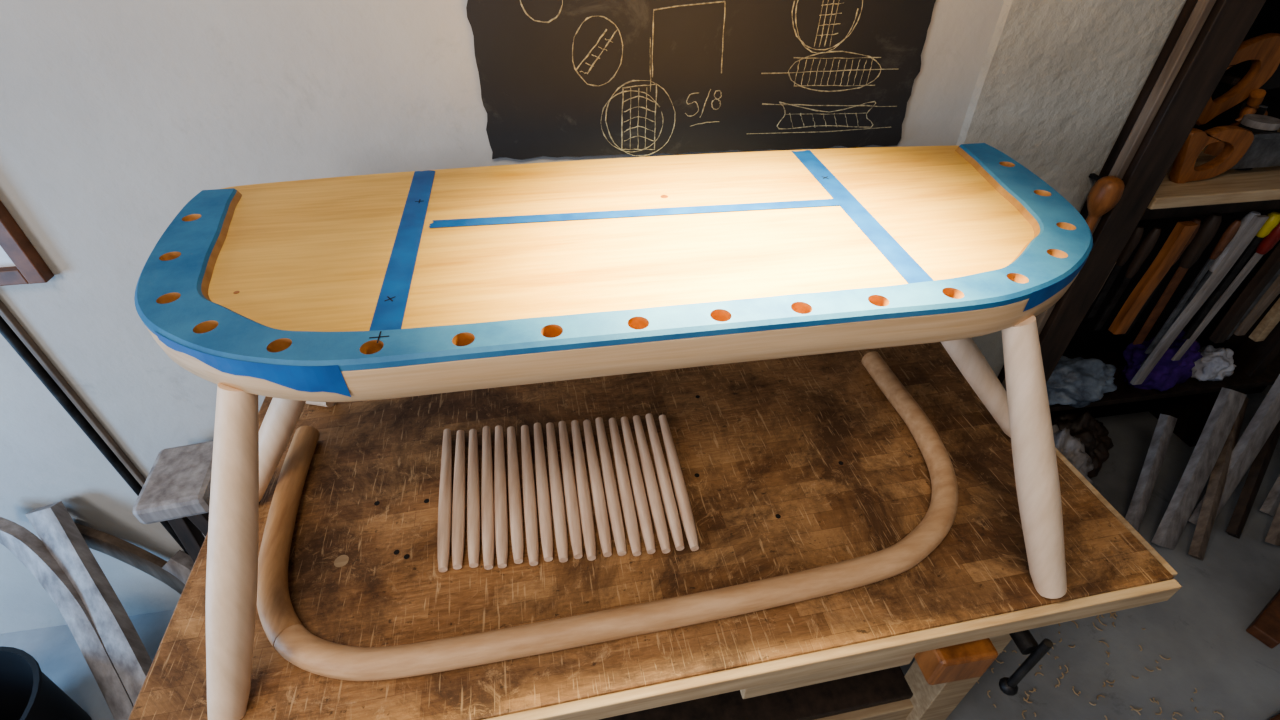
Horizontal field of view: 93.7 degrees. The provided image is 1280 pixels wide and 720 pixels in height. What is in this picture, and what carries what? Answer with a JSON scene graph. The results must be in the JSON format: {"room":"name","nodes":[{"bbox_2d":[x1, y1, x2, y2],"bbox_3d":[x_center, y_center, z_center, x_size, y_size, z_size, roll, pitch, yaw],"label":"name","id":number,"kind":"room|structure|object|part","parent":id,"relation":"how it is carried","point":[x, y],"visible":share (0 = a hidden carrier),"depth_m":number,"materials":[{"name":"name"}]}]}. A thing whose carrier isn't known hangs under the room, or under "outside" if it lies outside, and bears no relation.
{"room":"woodworking workshop","nodes":[
{"label":"woodworking workshop","id":0,"kind":"room"},
{"bbox_2d":[0,0,1185,633],"bbox_3d":[-0.742,-0.399,0.974,3.450,2.600,0.120,-6,40,-7],"label":"wall","id":1,"kind":"structure","parent":0,"point":[115,115],"depth_m":0.98,"materials":[{"name":"paint"}]},
{"bbox_2d":[0,200,53,285],"bbox_3d":[-1.224,-0.331,0.836,0.420,0.550,0.024,-6,40,-7],"label":"picture frame","id":2,"kind":"object","parent":1,"relation":"attached to","point":[20,262],"visible":1,"depth_m":1.00,"materials":[{"name":"brown wood"}]},
{"bbox_3d":[-1.225,-0.335,0.841,0.364,0.494,0.008,-6,40,-7],"label":"glass panel","id":3,"kind":"part","parent":2,"relation":"part of","materials":[{"name":"white glass"}]},
{"bbox_3d":[-1.224,-0.129,1.002,0.364,0.028,0.023,-6,40,-7],"label":"frame","id":4,"kind":"part","parent":2,"relation":"part of","materials":[{"name":"brown wood"}]},
{"bbox_2d":[0,300,188,554],"bbox_3d":[-1.139,-0.276,0.903,0.031,2.500,0.018,-6,40,-7],"label":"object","id":5,"kind":"object","parent":1,"relation":"attached to","point":[11,329],"visible":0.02,"depth_m":1.19,"materials":[{"name":"metal"}]},
{"bbox_2d":[466,0,935,159],"bbox_3d":[0.115,-0.669,0.842,0.760,0.776,0.011,-6,40,-7],"label":"chalkboard","id":6,"kind":"object","parent":1,"relation":"attached to","point":[558,78],"visible":1,"depth_m":0.99,"materials":[{"name":"stone"}]},
{"bbox_2d":[1086,173,1124,232],"bbox_3d":[0.935,-0.294,1.259,0.054,0.195,0.082,-6,40,-7],"label":"mallet","id":7,"kind":"object","parent":1,"relation":"hanging from","point":[1107,191],"visible":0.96,"depth_m":1.20,"materials":[{"name":"brown wood"}]},
{"bbox_2d":[0,392,1279,719],"bbox_3d":[0.325,1.556,0.690,5.100,0.060,4.000,-6,40,-7],"label":"floor","id":8,"kind":"structure","parent":0,"point":[1202,627],"depth_m":1.61,"materials":[{"name":"concrete"}]},
{"bbox_2d":[0,646,91,719],"bbox_3d":[-1.430,0.847,1.291,0.340,0.272,0.344,-6,40,-7],"label":"bucket","id":9,"kind":"object","parent":8,"relation":"on","point":[26,693],"visible":1,"depth_m":1.36,"materials":[{"name":"black plastic"}]},
{"bbox_2d":[0,517,133,719],"bbox_3d":[-1.298,0.601,1.382,0.101,0.512,0.353,-30,48,-31],"label":"wood","id":10,"kind":"object","parent":8,"relation":"on","point":[25,545],"visible":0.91,"depth_m":1.34,"materials":[{"name":"grey wood"}]},
{"bbox_2d":[25,501,151,704],"bbox_3d":[-1.217,0.604,1.376,0.073,0.524,0.376,-23,45,-26],"label":"wood","id":11,"kind":"object","parent":8,"relation":"on","point":[53,523],"visible":0.84,"depth_m":1.35,"materials":[{"name":"grey wood"}]},
{"bbox_2d":[75,523,184,593],"bbox_3d":[-1.252,0.540,1.522,0.219,0.421,0.028,-2,39,-3],"label":"wood","id":12,"kind":"object","parent":8,"relation":"on","point":[124,551],"visible":0.52,"depth_m":1.46,"materials":[{"name":"grey wood"}]},
{"bbox_2d":[133,441,212,562],"bbox_3d":[-0.934,0.482,1.423,0.174,0.662,0.180,-6,40,-7],"label":"stool","id":13,"kind":"object","parent":8,"relation":"on","point":[176,489],"visible":0.42,"depth_m":1.20,"materials":[{"name":"grey wood"}]},
{"bbox_3d":[-0.967,0.538,1.397,0.030,0.610,0.025,-1,39,-11],"label":"leg","id":14,"kind":"part","parent":13,"relation":"part of","materials":[{"name":"brown wood"}]},
{"bbox_3d":[-0.878,0.529,1.407,0.030,0.610,0.025,-9,40,-4],"label":"leg","id":15,"kind":"part","parent":13,"relation":"part of","materials":[{"name":"brown wood"}]},
{"bbox_2d":[162,550,193,583],"bbox_3d":[-1.110,0.611,1.556,0.190,0.281,0.065,21,44,24],"label":"wood","id":16,"kind":"object","parent":8,"relation":"on","point":[180,565],"visible":0.33,"depth_m":1.50,"materials":[{"name":"grey wood"}]},
{"bbox_2d":[128,342,1181,719],"bbox_3d":[0.024,0.498,1.260,1.356,0.850,0.703,-7,40,-8],"label":"workbench","id":17,"kind":"object","parent":8,"relation":"on","point":[788,465],"visible":0.73,"depth_m":0.87,"materials":[{"name":"brown wood"}]},
{"bbox_2d":[306,401,334,406],"bbox_3d":[-0.581,0.068,1.090,0.045,0.031,0.031,8,40,9],"label":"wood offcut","id":18,"kind":"object","parent":17,"relation":"on","point":[325,404],"visible":0.24,"depth_m":1.08,"materials":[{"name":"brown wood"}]},
{"bbox_2d":[437,413,698,571],"bbox_3d":[-0.124,0.195,0.944,0.386,0.020,0.292,-6,40,-7],"label":"spindle","id":19,"kind":"object","parent":17,"relation":"on","point":[494,511],"visible":1,"depth_m":0.92,"materials":[{"name":"brown wood"}]},
{"bbox_2d":[257,351,957,680],"bbox_3d":[-0.021,0.197,0.928,1.071,0.037,0.474,-6,40,-7],"label":"bow","id":20,"kind":"object","parent":17,"relation":"on","point":[282,627],"visible":0.98,"depth_m":0.77,"materials":[{"name":"brown wood"}]},
{"bbox_3d":[-0.513,0.240,0.875,0.065,0.037,0.382,-13,41,-15],"label":"scarfed arm","id":21,"kind":"part","parent":20,"relation":"part of","materials":[{"name":"brown wood"}]},
{"bbox_2d":[134,143,1093,719],"bbox_3d":[0.025,0.023,0.838,1.301,0.420,0.599,-6,40,-7],"label":"bench","id":22,"kind":"object","parent":17,"relation":"on","point":[426,282],"visible":1,"depth_m":0.67,"materials":[{"name":"brown wood"}]},
{"bbox_3d":[-0.434,0.215,0.636,0.046,0.379,0.211,20,43,22],"label":"leg","id":23,"kind":"part","parent":22,"relation":"part of","materials":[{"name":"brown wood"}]},
{"bbox_3d":[-0.488,0.054,0.832,0.278,0.380,0.041,-13,41,-15],"label":"leg","id":24,"kind":"part","parent":22,"relation":"part of","materials":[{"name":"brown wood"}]},
{"bbox_3d":[0.496,-0.028,0.930,0.348,0.381,0.041,6,40,7],"label":"leg","id":25,"kind":"part","parent":22,"relation":"part of","materials":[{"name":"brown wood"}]},
{"bbox_3d":[0.489,0.131,0.739,0.207,0.379,0.046,27,46,29],"label":"leg","id":26,"kind":"part","parent":22,"relation":"part of","materials":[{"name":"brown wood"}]},
{"bbox_3d":[0.272,0.439,0.860,0.260,0.060,0.018,-7,40,-8],"label":"drawer","id":27,"kind":"part","parent":17,"relation":"part of","materials":[{"name":"beige wood"}]},
{"bbox_3d":[0.056,0.807,1.207,1.040,0.090,0.030,-7,40,-8],"label":"rail","id":28,"kind":"part","parent":17,"relation":"part of","materials":[{"name":"brown wood"}]},
{"bbox_3d":[0.601,0.598,1.171,0.075,0.810,0.075,-7,40,-8],"label":"leg","id":29,"kind":"part","parent":17,"relation":"part of","materials":[{"name":"brown wood"}]},
{"bbox_2d":[914,630,1052,695],"bbox_3d":[0.482,0.434,0.865,0.160,0.148,0.065,-6,40,-7],"label":"bench vise","id":30,"kind":"object","parent":17,"relation":"attached to","point":[968,660],"visible":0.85,"depth_m":0.83,"materials":[{"name":"brown wood"}]},
{"bbox_3d":[0.552,0.489,0.898,0.026,0.020,0.026,-6,40,-7],"label":"handle knob","id":31,"kind":"part","parent":30,"relation":"part of","materials":[{"name":"metal"}]},
{"bbox_3d":[0.552,0.432,0.852,0.012,0.130,0.012,-6,40,-7],"label":"handle","id":32,"kind":"part","parent":30,"relation":"part of","materials":[{"name":"metal"}]},
{"bbox_2d":[1052,425,1093,483],"bbox_3d":[1.249,0.339,1.850,0.272,0.347,0.217,-22,44,-25],"label":"cloth sack","id":33,"kind":"object","parent":8,"relation":"on","point":[1070,447],"visible":0.18,"depth_m":1.76,"materials":[{"name":"grey fabric"}]},
{"bbox_2d":[1052,411,1113,477],"bbox_3d":[1.441,0.277,1.986,0.209,0.268,0.197,8,40,10],"label":"cloth sack","id":34,"kind":"object","parent":8,"relation":"on","point":[1092,433],"visible":0.34,"depth_m":1.93,"materials":[{"name":"brown fabric"}]},
{"bbox_2d":[977,612,1223,719],"bbox_3d":[1.166,0.880,1.458,0.582,0.006,0.971,-6,40,-7],"label":"wood shavings","id":35,"kind":"object","parent":8,"relation":"on","point":[1111,615],"visible":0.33,"depth_m":1.53},
{"bbox_2d":[1002,0,1215,391],"bbox_3d":[0.954,-0.499,1.096,0.016,2.600,0.020,-6,40,-7],"label":"strip","id":36,"kind":"object","parent":8,"relation":"on","point":[1202,8],"visible":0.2,"depth_m":1.10,"materials":[{"name":"brown wood"}]},
{"bbox_2d":[997,0,1265,383],"bbox_3d":[0.993,-0.561,1.171,0.080,2.600,0.220,-6,40,-7],"label":"panel","id":37,"kind":"object","parent":8,"relation":"on","point":[1228,22],"visible":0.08,"depth_m":1.16,"materials":[{"name":"brown wood"}]},
{"bbox_2d":[1125,414,1176,531],"bbox_3d":[1.573,0.359,1.854,0.054,0.321,0.302,19,43,21],"label":"wooden plank","id":38,"kind":"object","parent":8,"relation":"on","point":[1165,426],"visible":0.88,"depth_m":1.84,"materials":[{"name":"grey wood"}]},
{"bbox_2d":[1049,0,1279,446],"bbox_3d":[1.708,-0.529,1.448,1.350,2.200,0.360,-6,40,-7],"label":"tool rack","id":39,"kind":"object","parent":8,"relation":"on","point":[1233,194],"depth_m":1.76,"materials":[{"name":"paint"}]},
{"bbox_2d":[1046,356,1116,407],"bbox_3d":[1.312,0.056,1.833,0.340,0.134,0.185,-6,40,-7],"label":"cloth","id":40,"kind":"object","parent":39,"relation":"on","point":[1078,382],"visible":0.67,"depth_m":1.80,"materials":[{"name":"grey fabric"}]},
{"bbox_3d":[1.089,-0.128,1.486,0.035,0.271,0.022,-4,40,-8],"label":"wooden slat","id":41,"kind":"part","parent":39,"relation":"part of","materials":[{"name":"brown wood"}]},
{"bbox_2d":[1086,225,1143,317],"bbox_3d":[1.147,-0.207,1.454,0.029,0.255,0.029,-7,40,-6],"label":"chisel","id":42,"kind":"object","parent":39,"relation":"hanging from","point":[1135,238],"visible":0.77,"depth_m":1.44,"materials":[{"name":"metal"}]},
{"bbox_3d":[1.148,-0.169,1.486,0.019,0.155,0.006,-7,40,-6],"label":"blade","id":43,"kind":"part","parent":42,"relation":"part of","materials":[{"name":"metal"}]},
{"bbox_3d":[1.144,-0.267,1.404,0.029,0.100,0.029,-7,40,-6],"label":"handle","id":44,"kind":"part","parent":42,"relation":"part of","materials":[{"name":"brown wood"}]},
{"bbox_2d":[1093,227,1160,329],"bbox_3d":[1.188,-0.191,1.469,0.026,0.290,0.026,-6,40,-7],"label":"chisel","id":45,"kind":"object","parent":39,"relation":"hanging from","point":[1148,243],"visible":1,"depth_m":1.44,"materials":[{"name":"wood"}]},
{"bbox_3d":[1.188,-0.141,1.510,0.018,0.160,0.006,-6,40,-7],"label":"blade","id":46,"kind":"part","parent":45,"relation":"part of","materials":[{"name":"metal"}]},
{"bbox_3d":[1.188,-0.253,1.418,0.026,0.130,0.026,-6,40,-7],"label":"handle","id":47,"kind":"part","parent":45,"relation":"part of","materials":[{"name":"brown wood"}]},
{"bbox_3d":[1.241,-0.192,1.458,0.039,0.306,0.022,-4,40,-8],"label":"wooden slat","id":48,"kind":"part","parent":39,"relation":"part of","materials":[{"name":"brown wood"}]},
{"bbox_2d":[1120,218,1200,334],"bbox_3d":[1.299,-0.198,1.506,0.029,0.335,0.029,-6,40,-7],"label":"chisel","id":49,"kind":"object","parent":39,"relation":"hanging from","point":[1195,220],"visible":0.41,"depth_m":1.46,"materials":[{"name":"wood"}]},
{"bbox_3d":[1.299,-0.152,1.544,0.019,0.215,0.006,-6,40,-7],"label":"blade","id":50,"kind":"part","parent":49,"relation":"part of","materials":[{"name":"wood"}]},
{"bbox_3d":[1.299,-0.281,1.437,0.028,0.120,0.028,-16,42,-18],"label":"handle","id":51,"kind":"part","parent":49,"relation":"part of","materials":[{"name":"brown wood"}]},
{"bbox_2d":[1122,330,1202,391],"bbox_3d":[1.637,-0.008,1.869,0.238,0.189,0.132,-6,40,-7],"label":"cloth","id":52,"kind":"object","parent":39,"relation":"on","point":[1166,373],"visible":0.7,"depth_m":1.85,"materials":[{"name":"purple fabric"}]},
{"bbox_2d":[1049,342,1279,411],"bbox_3d":[1.735,0.035,1.982,1.280,0.020,0.220,-6,40,-7],"label":"shelf","id":53,"kind":"object","parent":39,"relation":"attached to","point":[1242,377],"depth_m":1.92,"materials":[{"name":"brown wood"}]},
{"bbox_2d":[1132,212,1221,344],"bbox_3d":[1.349,-0.192,1.521,0.041,0.386,0.041,25,45,27],"label":"wooden board","id":54,"kind":"object","parent":39,"relation":"hanging from","point":[1208,228],"visible":0.97,"depth_m":1.47,"materials":[{"name":"brown wood"}]},
{"bbox_3d":[1.357,-0.139,1.566,0.026,0.245,0.006,-8,40,-5],"label":"blade","id":55,"kind":"part","parent":54,"relation":"part of","materials":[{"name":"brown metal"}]},
{"bbox_3d":[1.347,-0.286,1.443,0.038,0.140,0.038,-8,40,-5],"label":"handle","id":56,"kind":"part","parent":54,"relation":"part of","materials":[{"name":"brown wood"}]},
{"bbox_2d":[1145,220,1240,353],"bbox_3d":[1.391,-0.171,1.520,0.022,0.395,0.022,-6,40,-7],"label":"chisel","id":57,"kind":"object","parent":39,"relation":"hanging from","point":[1230,232],"visible":1,"depth_m":1.48,"materials":[{"name":"metal"}]},
{"bbox_3d":[1.391,-0.133,1.552,0.014,0.295,0.006,-6,40,-7],"label":"blade","id":58,"kind":"part","parent":57,"relation":"part of","materials":[{"name":"metal"}]},
{"bbox_3d":[1.391,-0.285,1.427,0.021,0.100,0.021,25,45,27],"label":"handle","id":59,"kind":"part","parent":57,"relation":"part of","materials":[{"name":"brown wood"}]},
{"bbox_2d":[1130,215,1268,384],"bbox_3d":[1.429,-0.133,1.552,0.056,0.515,0.011,-6,40,-7],"label":"wood","id":60,"kind":"object","parent":39,"relation":"hanging from","point":[1257,221],"visible":1,"depth_m":1.52,"materials":[{"name":"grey wood"}]},
{"bbox_2d":[1140,211,1260,365],"bbox_3d":[1.459,-0.167,1.577,0.036,0.475,0.036,-4,40,-8],"label":"wood rasp","id":61,"kind":"object","parent":39,"relation":"hanging from","point":[1246,219],"visible":0.3,"depth_m":1.51,"materials":[{"name":"grey metal"}]},
{"bbox_3d":[1.456,-0.104,1.628,0.024,0.315,0.006,-4,40,-8],"label":"blade","id":62,"kind":"part","parent":61,"relation":"part of","materials":[{"name":"metal"}]},
{"bbox_3d":[1.463,-0.289,1.478,0.036,0.160,0.036,-4,40,-8],"label":"handle","id":63,"kind":"part","parent":61,"relation":"part of","materials":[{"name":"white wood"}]},
{"bbox_3d":[1.525,-0.384,1.452,0.960,0.030,0.030,-6,40,-7],"label":"hanging rail","id":64,"kind":"part","parent":39,"relation":"part of","materials":[{"name":"brown wood"}]},
{"bbox_2d":[1191,345,1235,380],"bbox_3d":[1.823,0.006,1.909,0.140,0.112,0.103,-6,40,-7],"label":"cloth","id":65,"kind":"object","parent":39,"relation":"on","point":[1216,364],"visible":0.77,"depth_m":1.88,"materials":[{"name":"fabric"}]},
{"bbox_2d":[1147,129,1279,209],"bbox_3d":[1.496,-0.483,1.443,0.920,0.026,0.360,-6,40,-7],"label":"shelf","id":66,"kind":"object","parent":39,"relation":"attached to","point":[1260,183],"depth_m":1.28,"materials":[{"name":"beige wood"}]},
{"bbox_2d":[1169,125,1279,183],"bbox_3d":[1.314,-0.447,1.291,0.384,0.120,0.022,-6,40,-7],"label":"saw","id":67,"kind":"object","parent":39,"relation":"on","point":[1243,148],"visible":0.97,"depth_m":1.28,"materials":[{"name":"brown wood"}]},
{"bbox_3d":[1.385,-0.453,1.300,0.240,0.070,0.002,-6,40,-7],"label":"blade","id":68,"kind":"part","parent":67,"relation":"part of","materials":[{"name":"metal"}]},
{"bbox_2d":[1171,222,1279,360],"bbox_3d":[1.545,-0.174,1.579,0.051,0.445,0.032,4,40,5],"label":"chisel","id":69,"kind":"object","parent":39,"relation":"hanging from","point":[1267,243],"visible":0.87,"depth_m":1.55,"materials":[{"name":"steel"},{"name":"red plastic"}]},
{"bbox_3d":[1.540,-0.134,1.608,0.022,0.345,0.006,-3,39,-9],"label":"blade","id":70,"kind":"part","parent":69,"relation":"part of","materials":[{"name":"grey metal"}]},
{"bbox_3d":[1.554,-0.307,1.468,0.032,0.101,0.032,25,45,27],"label":"handle","id":71,"kind":"part","parent":69,"relation":"part of","materials":[{"name":"red plastic"}]},
{"bbox_2d":[1182,212,1279,338],"bbox_3d":[1.512,-0.204,1.544,0.031,0.375,0.031,-6,40,-7],"label":"chisel","id":72,"kind":"object","parent":39,"relation":"hanging from","point":[1273,220],"visible":0.8,"depth_m":1.52,"materials":[{"name":"yellow plastic"}]},
{"bbox_3d":[1.512,-0.181,1.563,0.021,0.315,0.006,-6,40,-7],"label":"blade","id":73,"kind":"part","parent":72,"relation":"part of","materials":[{"name":"metal"}]},
{"bbox_3d":[1.512,-0.326,1.444,0.031,0.060,0.031,-6,40,-7],"label":"handle","id":74,"kind":"part","parent":72,"relation":"part of","materials":[{"name":"yellow plastic"}]},
{"bbox_2d":[1204,89,1267,155],"bbox_3d":[1.455,-0.580,1.425,0.215,0.148,0.060,-26,46,-28],"label":"plane","id":75,"kind":"object","parent":39,"relation":"on","point":[1253,105],"visible":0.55,"depth_m":1.37,"materials":[{"name":"brown wood"}]},
{"bbox_2d":[1196,33,1279,125],"bbox_3d":[1.448,-0.681,1.384,0.561,0.218,0.136,-6,40,-7],"label":"saw","id":76,"kind":"object","parent":39,"relation":"hanging from","point":[1263,50],"visible":0.55,"depth_m":1.33,"materials":[{"name":"brown wood"}]},
{"bbox_3d":[1.551,-0.680,1.332,0.360,0.100,0.002,-12,40,-1],"label":"blade","id":77,"kind":"part","parent":76,"relation":"part of","materials":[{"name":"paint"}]},
{"bbox_3d":[1.617,-0.210,1.559,0.035,0.406,0.022,-7,40,-6],"label":"wooden slat","id":78,"kind":"part","parent":39,"relation":"part of","materials":[{"name":"grey wood"}]},
{"bbox_2d":[1226,269,1279,339],"bbox_3d":[1.650,-0.206,1.571,0.026,0.385,0.026,-6,40,-7],"label":"wood rasp","id":79,"kind":"object","parent":39,"relation":"hanging from","point":[1277,274],"visible":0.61,"depth_m":1.61,"materials":[{"name":"wood"}]},
{"bbox_3d":[1.685,-0.225,1.561,0.049,0.385,0.022,-6,40,-7],"label":"wooden slat","id":80,"kind":"part","parent":39,"relation":"part of","materials":[{"name":"brown wood"}]},
{"bbox_2d":[1234,114,1279,169],"bbox_3d":[1.366,-0.488,1.347,0.068,0.104,0.068,-6,40,-7],"label":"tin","id":81,"kind":"object","parent":39,"relation":"on","point":[1256,123],"visible":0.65,"depth_m":1.31,"materials":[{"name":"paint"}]},
{"bbox_3d":[1.366,-0.522,1.318,0.068,0.014,0.068,-6,40,-7],"label":"lid","id":82,"kind":"part","parent":81,"relation":"part of","materials":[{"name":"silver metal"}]},
{"bbox_3d":[1.759,-0.217,1.583,0.035,0.406,0.022,-6,40,-7],"label":"wooden slat","id":83,"kind":"part","parent":39,"relation":"part of","materials":[{"name":"beige wood"}]},
{"bbox_2d":[1151,387,1246,549],"bbox_3d":[1.671,0.330,1.795,0.078,0.452,0.360,21,44,24],"label":"wooden plank","id":84,"kind":"object","parent":8,"relation":"on","point":[1228,404],"visible":1,"depth_m":1.78,"materials":[{"name":"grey wood"}]},
{"bbox_2d":[1188,397,1248,560],"bbox_3d":[1.758,0.353,1.822,0.053,0.376,0.426,19,43,22],"label":"wooden plank","id":85,"kind":"object","parent":8,"relation":"on","point":[1217,480],"visible":0.84,"depth_m":1.81,"materials":[{"name":"brown wood"}]},
{"bbox_2d":[1188,374,1279,524],"bbox_3d":[1.837,0.282,1.822,0.070,0.484,0.324,27,46,29],"label":"wooden plank","id":86,"kind":"object","parent":8,"relation":"on","point":[1266,418],"visible":0.71,"depth_m":1.80,"materials":[{"name":"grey wood"}]},
{"bbox_2d":[1226,420,1279,538],"bbox_3d":[1.932,0.327,1.869,0.051,0.356,0.389,23,45,25],"label":"wooden plank","id":87,"kind":"object","parent":8,"relation":"on","point":[1259,466],"visible":0.87,"depth_m":1.85,"materials":[{"name":"brown wood"}]},
{"bbox_2d":[1246,590,1279,648],"bbox_3d":[1.817,0.681,1.679,0.360,0.034,0.060,-22,44,-24],"label":"timber offcut","id":88,"kind":"object","parent":8,"relation":"on","point":[1265,627],"visible":1,"depth_m":1.62,"materials":[{"name":"brown wood"}]},
{"bbox_2d":[1259,474,1279,516],"bbox_3d":[2.096,0.271,1.890,0.057,0.414,0.352,26,46,28],"label":"wooden plank","id":89,"kind":"object","parent":8,"relation":"on","point":[1270,505],"visible":0.8,"depth_m":1.90,"materials":[{"name":"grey wood"}]},
{"bbox_2d":[1265,503,1279,545],"bbox_3d":[2.013,0.292,1.801,0.079,0.497,0.390,17,42,19],"label":"wooden plank","id":90,"kind":"object","parent":8,"relation":"on","point":[1273,536],"visible":1,"depth_m":1.81,"materials":[{"name":"brown wood"}]},
{"bbox_2d":[1269,713,1279,719],"bbox_3d":[1.649,0.859,1.463,0.280,0.034,0.060,-13,41,-16],"label":"timber offcut","id":91,"kind":"object","parent":8,"relation":"on","point":[1277,717],"visible":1,"depth_m":1.44,"materials":[{"name":"brown wood"}]},
{"bbox_2d":[956,0,1184,375],"bbox_3d":[0.777,-0.508,1.107,0.337,2.600,0.016,-6,40,-7],"label":"wall pier","id":92,"kind":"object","parent":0,"point":[1058,82],"visible":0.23,"depth_m":1.10,"materials":[{"name":"paint"}]},
{"bbox_2d":[1244,386,1266,393],"bbox_3d":[1.705,-0.838,1.509,1.700,2.600,0.120,-6,40,-7],"label":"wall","id":93,"kind":"structure","parent":0,"point":[1260,389],"depth_m":2.36,"materials":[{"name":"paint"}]},
{"bbox_2d":[1262,385,1271,394],"bbox_3d":[2.804,0.279,0.149,0.100,2.600,3.900,-6,40,-7],"label":"wall","id":94,"kind":"structure","parent":0,"point":[1265,391],"depth_m":2.36,"materials":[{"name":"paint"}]}
]}

